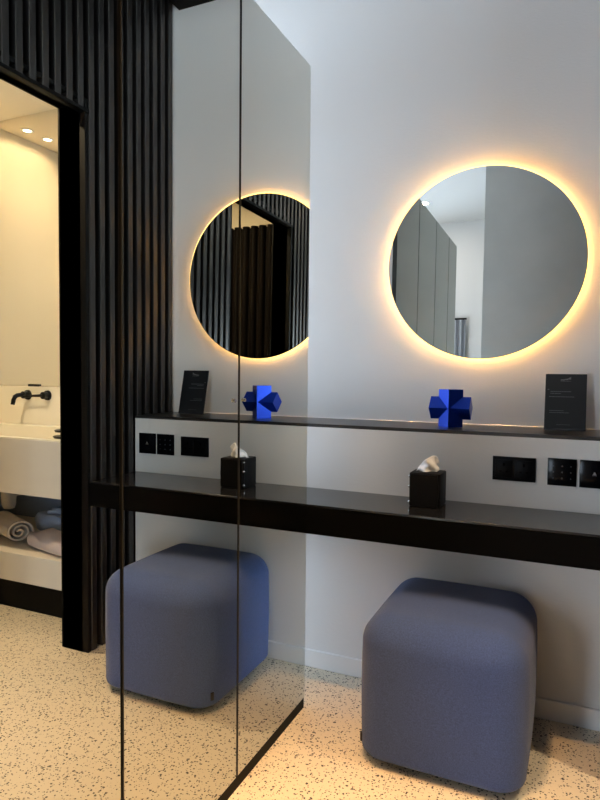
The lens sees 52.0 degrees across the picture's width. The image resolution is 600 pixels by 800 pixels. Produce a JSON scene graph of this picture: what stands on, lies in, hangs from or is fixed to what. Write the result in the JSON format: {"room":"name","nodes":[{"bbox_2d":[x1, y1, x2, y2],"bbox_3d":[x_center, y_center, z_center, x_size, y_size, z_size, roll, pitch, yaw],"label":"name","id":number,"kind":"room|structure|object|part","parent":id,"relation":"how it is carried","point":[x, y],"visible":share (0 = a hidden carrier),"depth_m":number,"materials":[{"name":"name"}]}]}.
{"room":"changing room","nodes":[
{"label":"changing room","id":0,"kind":"room"},
{"bbox_2d":[228,666,599,799],"bbox_3d":[-0.893,1.232,0.385,5.475,0.060,6.020,2,3,24],"label":"floor","id":1,"kind":"structure","parent":0,"point":[321,754],"depth_m":1.92,"materials":[{"name":"stone"}]},
{"bbox_2d":[0,0,310,799],"bbox_3d":[-0.608,0.005,1.511,0.606,2.292,1.782,2,3,24],"label":"wardrobe","id":2,"kind":"object","parent":1,"relation":"on","point":[155,154],"visible":1,"depth_m":1.38,"materials":[{"name":"silver"}]},
{"bbox_2d":[0,0,120,799],"bbox_3d":[-0.472,0.007,1.089,0.001,2.254,0.453,2,3,24],"label":"mirror glass","id":3,"kind":"object","parent":2,"relation":"attached to","point":[60,60],"depth_m":1.15,"materials":[{"name":"grey"}]},
{"bbox_3d":[-0.286,-0.011,1.530,0.020,2.254,0.489,2,3,24],"label":"door","id":4,"kind":"part","parent":2,"relation":"part of","materials":[{"name":"mirror"}]},
{"bbox_2d":[120,0,239,799],"bbox_3d":[-0.276,-0.011,1.525,0.001,2.254,0.489,2,3,24],"label":"mirror glass","id":5,"kind":"object","parent":2,"relation":"attached to","point":[180,59],"depth_m":1.49,"materials":[{"name":"grey"}]},
{"bbox_3d":[-0.083,-0.030,1.983,0.020,2.254,0.489,2,3,24],"label":"door","id":6,"kind":"part","parent":2,"relation":"part of","materials":[{"name":"mirror"}]},
{"bbox_3d":[-0.614,1.131,1.561,0.577,0.038,1.776,2,3,24],"label":"kick plate","id":7,"kind":"part","parent":2,"relation":"part of","materials":[{"name":"black"}]},
{"bbox_2d":[237,0,310,775],"bbox_3d":[-0.072,-0.030,1.978,0.001,2.254,0.489,2,3,24],"label":"mirror glass","id":8,"kind":"object","parent":2,"relation":"attached to","point":[274,79],"depth_m":1.93,"materials":[{"name":"grey"}]},
{"bbox_2d":[360,577,536,792],"bbox_3d":[0.510,0.901,2.062,0.524,0.474,0.554,2,3,24],"label":"ottoman","id":9,"kind":"object","parent":1,"relation":"on","point":[449,669],"visible":1,"depth_m":1.83,"materials":[{"name":"fabric"}]},
{"bbox_2d":[254,0,599,428],"bbox_3d":[-0.444,-0.597,3.112,3.962,3.350,0.100,2,3,24],"label":"wall","id":10,"kind":"structure","parent":0,"point":[407,96],"depth_m":2.61,"materials":[{"name":"white paint"}]},
{"bbox_2d":[313,417,599,429],"bbox_3d":[-0.494,0.063,3.105,3.714,0.003,0.005,2,3,24],"label":"trim","id":11,"kind":"structure","parent":10,"relation":"attached to","point":[313,417],"depth_m":2.65,"materials":[{"name":"black wood"}]},
{"bbox_2d":[389,164,588,358],"bbox_3d":[0.743,-0.558,2.506,0.782,0.782,0.034,2,3,24],"label":"round mirror","id":12,"kind":"object","parent":10,"relation":"attached to","point":[489,260],"visible":1,"depth_m":2.48,"materials":[{"name":"grey mirror"}]},
{"bbox_2d":[305,427,599,708],"bbox_3d":[-0.561,0.584,2.990,3.714,1.001,0.309,2,3,24],"label":"wall","id":13,"kind":"structure","parent":0,"point":[348,581],"depth_m":2.30,"materials":[{"name":"white paint"}]},
{"bbox_2d":[305,648,599,730],"bbox_3d":[-0.631,1.053,2.865,3.714,0.074,0.012,2,3,24],"label":"baseboard","id":14,"kind":"structure","parent":13,"relation":"attached to","point":[548,709],"depth_m":2.19,"materials":[{"name":"white"}]},
{"bbox_2d":[306,487,599,570],"bbox_3d":[0.265,0.429,2.278,1.634,0.107,0.300,2,3,24],"label":"countertop","id":15,"kind":"structure","parent":13,"relation":"attached to","point":[553,537],"depth_m":2.04,"materials":[{"name":"black wood"}]},
{"bbox_2d":[408,456,445,507],"bbox_3d":[0.461,0.289,2.228,0.114,0.178,0.112,2,3,24],"label":"tissue box","id":16,"kind":"object","parent":15,"relation":"on","point":[427,483],"visible":1,"depth_m":2.19,"materials":[{"name":"black leather"}]},
{"bbox_2d":[307,417,599,440],"bbox_3d":[0.392,0.106,2.540,1.634,0.013,0.309,2,3,24],"label":"wall ledge","id":17,"kind":"object","parent":13,"relation":"on","point":[470,429],"visible":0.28,"depth_m":2.37,"materials":[{"name":"black"}]},
{"bbox_2d":[429,389,472,427],"bbox_3d":[0.598,0.032,2.442,0.157,0.148,0.095,2,3,24],"label":"sculpture","id":18,"kind":"object","parent":17,"relation":"on","point":[450,407],"visible":1,"depth_m":2.41,"materials":[{"name":"blue plastic"}]},
{"bbox_2d":[544,374,586,430],"bbox_3d":[1.009,0.008,2.341,0.145,0.212,0.062,2,3,24],"label":"table sign","id":19,"kind":"object","parent":17,"relation":"on","point":[565,394],"visible":1,"depth_m":2.33,"materials":[{"name":"black"}]},
{"bbox_2d":[492,456,535,482],"bbox_3d":[0.766,0.247,2.204,0.146,0.086,0.010,2,3,24],"label":"power socket","id":20,"kind":"object","parent":13,"relation":"attached to","point":[521,469],"visible":1,"depth_m":2.20,"materials":[{"name":"black plastic"}]},
{"bbox_2d":[547,458,576,486],"bbox_3d":[0.911,0.251,2.140,0.094,0.095,0.008,2,3,24],"label":"switch","id":21,"kind":"object","parent":13,"relation":"attached to","point":[561,472],"visible":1,"depth_m":2.14,"materials":[{"name":"black glass"}]},
{"bbox_2d":[579,460,599,488],"bbox_3d":[1.004,0.254,2.098,0.094,0.095,0.008,2,3,24],"label":"switch","id":22,"kind":"object","parent":13,"relation":"attached to","point":[589,474],"visible":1,"depth_m":2.10,"materials":[{"name":"black glass"}]}
]}

